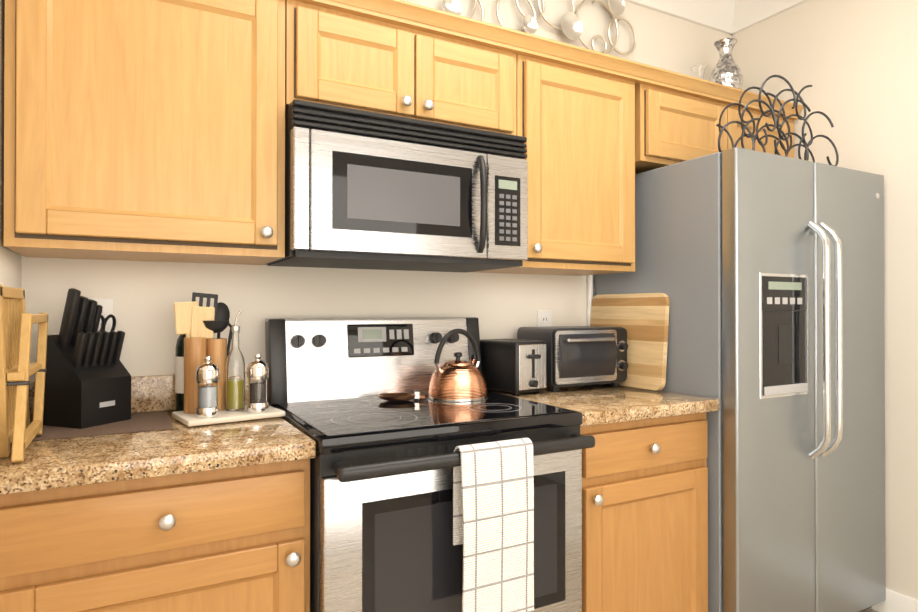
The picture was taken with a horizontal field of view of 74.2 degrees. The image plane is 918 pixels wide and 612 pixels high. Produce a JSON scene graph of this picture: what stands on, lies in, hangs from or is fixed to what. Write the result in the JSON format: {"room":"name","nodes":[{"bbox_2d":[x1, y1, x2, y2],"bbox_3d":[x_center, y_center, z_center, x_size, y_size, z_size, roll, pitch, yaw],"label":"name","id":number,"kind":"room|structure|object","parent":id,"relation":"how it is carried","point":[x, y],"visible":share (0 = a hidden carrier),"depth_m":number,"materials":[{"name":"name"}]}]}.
{"room":"kitchen","nodes":[
{"label":"kitchen","id":0,"kind":"room"},
{"bbox_2d":[0,0,21,288],"bbox_3d":[-0.454,-0.158,0.186,0.100,2.750,3.300,0,0,-28],"label":"wall","id":1,"kind":"structure","parent":0,"point":[10,268],"depth_m":1.42,"materials":[{"name":"white paint"}]},
{"bbox_2d":[21,0,731,380],"bbox_3d":[0.065,-0.145,2.402,3.125,2.750,0.100,0,0,-28],"label":"wall","id":2,"kind":"structure","parent":0,"point":[145,296],"depth_m":2.11,"materials":[{"name":"white paint"}]},
{"bbox_2d":[88,298,113,331],"bbox_3d":[-1.033,0.036,1.743,0.072,0.116,0.008,0,0,-28],"label":"electrical outlet","id":3,"kind":"object","parent":2,"relation":"attached to","point":[107,305],"visible":0.27,"depth_m":1.75,"materials":[{"name":"white plastic"}]},
{"bbox_2d":[4,0,295,264],"bbox_3d":[-0.829,-0.520,1.662,0.628,0.770,0.349,0,0,-28],"label":"upper cabinet","id":4,"kind":"object","parent":2,"relation":"attached to","point":[144,130],"depth_m":1.51,"materials":[{"name":"brown wood"}]},
{"bbox_2d":[292,0,527,143],"bbox_3d":[-0.214,-0.730,1.996,0.762,0.345,0.349,0,0,-28],"label":"upper cabinet","id":5,"kind":"object","parent":2,"relation":"attached to","point":[401,58],"depth_m":1.83,"materials":[{"name":"brown wood"}]},
{"bbox_2d":[264,99,527,271],"bbox_3d":[-0.190,-0.341,1.948,0.756,0.421,0.450,0,0,-28],"label":"over-the-range microwave","id":6,"kind":"object","parent":5,"relation":"attached to","point":[370,190],"visible":0.98,"depth_m":1.77,"materials":[{"name":"silver metal"}]},
{"bbox_2d":[404,0,497,20],"bbox_3d":[-0.166,-1.188,2.192,0.658,0.331,0.056,0,0,-28],"label":"wall art","id":7,"kind":"object","parent":2,"relation":"attached to","point":[451,6],"depth_m":2.25,"materials":[{"name":"silver metal"}]},
{"bbox_2d":[537,310,551,326],"bbox_3d":[0.351,0.076,2.493,0.072,0.116,0.008,0,0,-28],"label":"electrical outlet","id":8,"kind":"object","parent":2,"relation":"attached to","point":[544,317],"visible":0.65,"depth_m":2.49,"materials":[{"name":"white plastic"}]},
{"bbox_2d":[475,33,643,275],"bbox_3d":[0.359,-0.516,2.305,0.534,0.770,0.349,0,0,-28],"label":"upper cabinet","id":9,"kind":"object","parent":2,"relation":"attached to","point":[585,147],"depth_m":2.16,"materials":[{"name":"brown wood"}]},
{"bbox_2d":[498,0,635,54],"bbox_3d":[0.467,-1.205,2.535,0.732,0.290,0.056,0,0,-28],"label":"wall art","id":10,"kind":"object","parent":2,"relation":"attached to","point":[571,26],"depth_m":2.52,"materials":[{"name":"silver metal"}]},
{"bbox_2d":[587,275,592,325],"bbox_3d":[0.561,-0.169,2.598,0.024,0.758,0.024,0,0,-28],"label":"trim","id":11,"kind":"structure","parent":2,"relation":"attached to","point":[589,289],"depth_m":2.59,"materials":[{"name":"white paint"}]},
{"bbox_2d":[625,0,735,30],"bbox_3d":[0.111,-1.445,2.314,2.670,0.150,0.110,0,0,-28],"label":"crown molding","id":12,"kind":"structure","parent":2,"relation":"attached to","point":[731,17],"depth_m":2.90,"materials":[{"name":"white paint"}]},
{"bbox_2d":[644,64,802,171],"bbox_3d":[1.033,-0.726,2.672,0.943,0.345,0.349,0,0,-28],"label":"upper cabinet","id":13,"kind":"object","parent":2,"relation":"attached to","point":[682,112],"depth_m":2.42,"materials":[{"name":"brown wood"}]},
{"bbox_2d":[691,65,706,78],"bbox_3d":[1.061,-0.977,2.685,0.066,0.155,0.066,0,0,-28],"label":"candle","id":14,"kind":"object","parent":13,"relation":"on","point":[698,71],"visible":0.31,"depth_m":2.67,"materials":[{"name":"white"}]},
{"bbox_2d":[709,38,742,88],"bbox_3d":[1.223,-1.054,2.784,0.144,0.310,0.144,0,0,-28],"label":"vase","id":15,"kind":"object","parent":13,"relation":"on","point":[726,71],"visible":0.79,"depth_m":2.74,"materials":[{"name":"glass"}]},
{"bbox_2d":[732,0,917,599],"bbox_3d":[2.205,-0.149,1.628,0.100,2.750,3.300,0,0,-28],"label":"wall","id":16,"kind":"structure","parent":0,"point":[854,63],"depth_m":2.43,"materials":[{"name":"white paint"}]},
{"bbox_2d":[718,0,807,34],"bbox_3d":[2.112,-1.450,1.585,0.110,0.150,3.298,0,0,-28],"label":"crown molding","id":17,"kind":"structure","parent":16,"relation":"attached to","point":[749,13],"depth_m":2.90,"materials":[{"name":"white paint"}]},
{"bbox_2d":[870,588,917,611],"bbox_3d":[2.152,1.174,1.591,0.019,0.100,3.298,0,0,-28],"label":"baseboard","id":18,"kind":"structure","parent":16,"relation":"attached to","point":[894,601],"depth_m":2.37,"materials":[{"name":"white"}]},
{"bbox_2d":[862,608,877,611],"bbox_3d":[0.875,1.251,0.899,3.125,0.060,3.500,0,0,-28],"label":"floor","id":19,"kind":"structure","parent":0,"point":[869,610],"depth_m":2.45,"materials":[{"name":"tile"}]},
{"bbox_2d":[0,371,718,611],"bbox_3d":[-0.157,0.717,1.848,2.004,1.019,0.648,0,0,-28],"label":"base cabinet","id":20,"kind":"object","parent":19,"relation":"on","point":[180,517],"visible":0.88,"depth_m":1.36,"materials":[{"name":"brown wood"}]},
{"bbox_2d":[0,284,47,462],"bbox_3d":[-0.961,0.133,1.337,0.056,0.348,0.440,0,0,-28],"label":"rack","id":21,"kind":"object","parent":20,"relation":"on","point":[18,430],"visible":1,"depth_m":1.25,"materials":[{"name":"brown wood"}]},
{"bbox_2d":[30,411,172,440],"bbox_3d":[-0.935,0.309,1.581,0.330,0.002,0.305,0,0,-28],"label":"placemat","id":22,"kind":"object","parent":20,"relation":"on","point":[148,421],"visible":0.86,"depth_m":1.52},
{"bbox_2d":[43,288,130,428],"bbox_3d":[-0.985,0.131,1.620,0.151,0.353,0.163,0,0,21],"label":"knife block","id":23,"kind":"object","parent":22,"relation":"on","point":[87,379],"visible":1,"depth_m":1.56,"materials":[{"name":"black wood"}]},
{"bbox_2d":[175,334,185,411],"bbox_3d":[-0.789,0.152,1.776,0.075,0.318,0.075,0,0,-28],"label":"wine bottle","id":24,"kind":"object","parent":20,"relation":"on","point":[179,376],"visible":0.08,"depth_m":1.74,"materials":[{"name":"black glass"}]},
{"bbox_2d":[172,405,284,426],"bbox_3d":[-0.639,0.300,1.687,0.256,0.015,0.180,0,0,-37],"label":"tray","id":25,"kind":"object","parent":20,"relation":"on","point":[192,419],"visible":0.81,"depth_m":1.62,"materials":[{"name":"beige stone"}]},
{"bbox_2d":[174,292,231,412],"bbox_3d":[-0.716,0.127,1.705,0.156,0.331,0.095,0,0,-28],"label":"utensil holder","id":26,"kind":"object","parent":25,"relation":"on","point":[200,325],"visible":0.85,"depth_m":1.69,"materials":[{"name":"brown wood"}]},
{"bbox_2d":[196,356,219,417],"bbox_3d":[-0.664,0.212,1.605,0.058,0.159,0.058,0,0,-28],"label":"salt grinder","id":27,"kind":"object","parent":25,"relation":"on","point":[207,375],"visible":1,"depth_m":1.58,"materials":[{"name":"silver metal"}]},
{"bbox_2d":[225,311,244,410],"bbox_3d":[-0.630,0.152,1.708,0.052,0.280,0.052,0,0,-28],"label":"oil bottle","id":28,"kind":"object","parent":25,"relation":"on","point":[235,381],"visible":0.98,"depth_m":1.69,"materials":[{"name":"clear glass"}]},
{"bbox_2d":[247,354,268,412],"bbox_3d":[-0.558,0.212,1.683,0.058,0.159,0.058,0,0,-28],"label":"pepper grinder","id":29,"kind":"object","parent":25,"relation":"on","point":[257,372],"visible":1,"depth_m":1.66,"materials":[{"name":"silver metal"}]},
{"bbox_2d":[480,339,546,395],"bbox_3d":[0.201,0.219,2.223,0.152,0.189,0.250,0,0,-35],"label":"toaster","id":30,"kind":"object","parent":20,"relation":"on","point":[515,367],"visible":0.92,"depth_m":2.15,"materials":[{"name":"black metal"}]},
{"bbox_2d":[517,326,627,391],"bbox_3d":[0.450,0.198,2.354,0.358,0.232,0.266,0,0,-28],"label":"toaster oven","id":31,"kind":"object","parent":20,"relation":"on","point":[583,355],"visible":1,"depth_m":2.25,"materials":[{"name":"black metal"}]},
{"bbox_2d":[590,293,669,390],"bbox_3d":[0.660,0.133,2.400,0.046,0.362,0.406,0,0,-28],"label":"cutting board","id":32,"kind":"object","parent":20,"relation":"on","point":[642,319],"visible":0.71,"depth_m":2.31,"materials":[{"name":"brown wood"}]},
{"bbox_2d":[265,317,594,611],"bbox_3d":[-0.116,0.633,1.804,0.758,1.188,0.734,0,0,-28],"label":"range","id":33,"kind":"object","parent":19,"relation":"on","point":[381,505],"visible":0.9,"depth_m":1.61,"materials":[{"name":"grey metal"}]},
{"bbox_2d":[378,390,424,400],"bbox_3d":[-0.186,0.284,1.942,0.142,0.030,0.098,0,0,-28],"label":"spoon rest","id":34,"kind":"object","parent":33,"relation":"on","point":[399,396],"visible":1,"depth_m":1.93,"materials":[{"name":"brown metal"}]},
{"bbox_2d":[428,329,487,401],"bbox_3d":[0.005,0.187,2.006,0.218,0.226,0.198,0,0,-28],"label":"kettle","id":35,"kind":"object","parent":33,"relation":"on","point":[457,380],"visible":1,"depth_m":1.94,"materials":[{"name":"orange metal"}]},
{"bbox_2d":[453,438,533,611],"bbox_3d":[0.088,0.555,1.511,0.208,0.431,0.055,0,0,-28],"label":"hanging towel","id":36,"kind":"object","parent":33,"relation":"hanging from","point":[493,508],"visible":0.98,"depth_m":1.49,"materials":[{"name":"fabric"}]},
{"bbox_2d":[595,147,885,611],"bbox_3d":[1.159,0.355,2.478,0.900,1.751,0.764,0,0,-28],"label":"refrigerator","id":37,"kind":"object","parent":19,"relation":"on","point":[764,271],"visible":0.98,"depth_m":2.15,"materials":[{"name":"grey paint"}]},
{"bbox_2d":[716,75,838,165],"bbox_3d":[1.186,-0.679,2.264,0.588,0.314,0.183,0,0,-28],"label":"wine rack","id":38,"kind":"object","parent":37,"relation":"on","point":[755,137],"visible":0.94,"depth_m":2.25,"materials":[{"name":"grey metal"}]}
]}

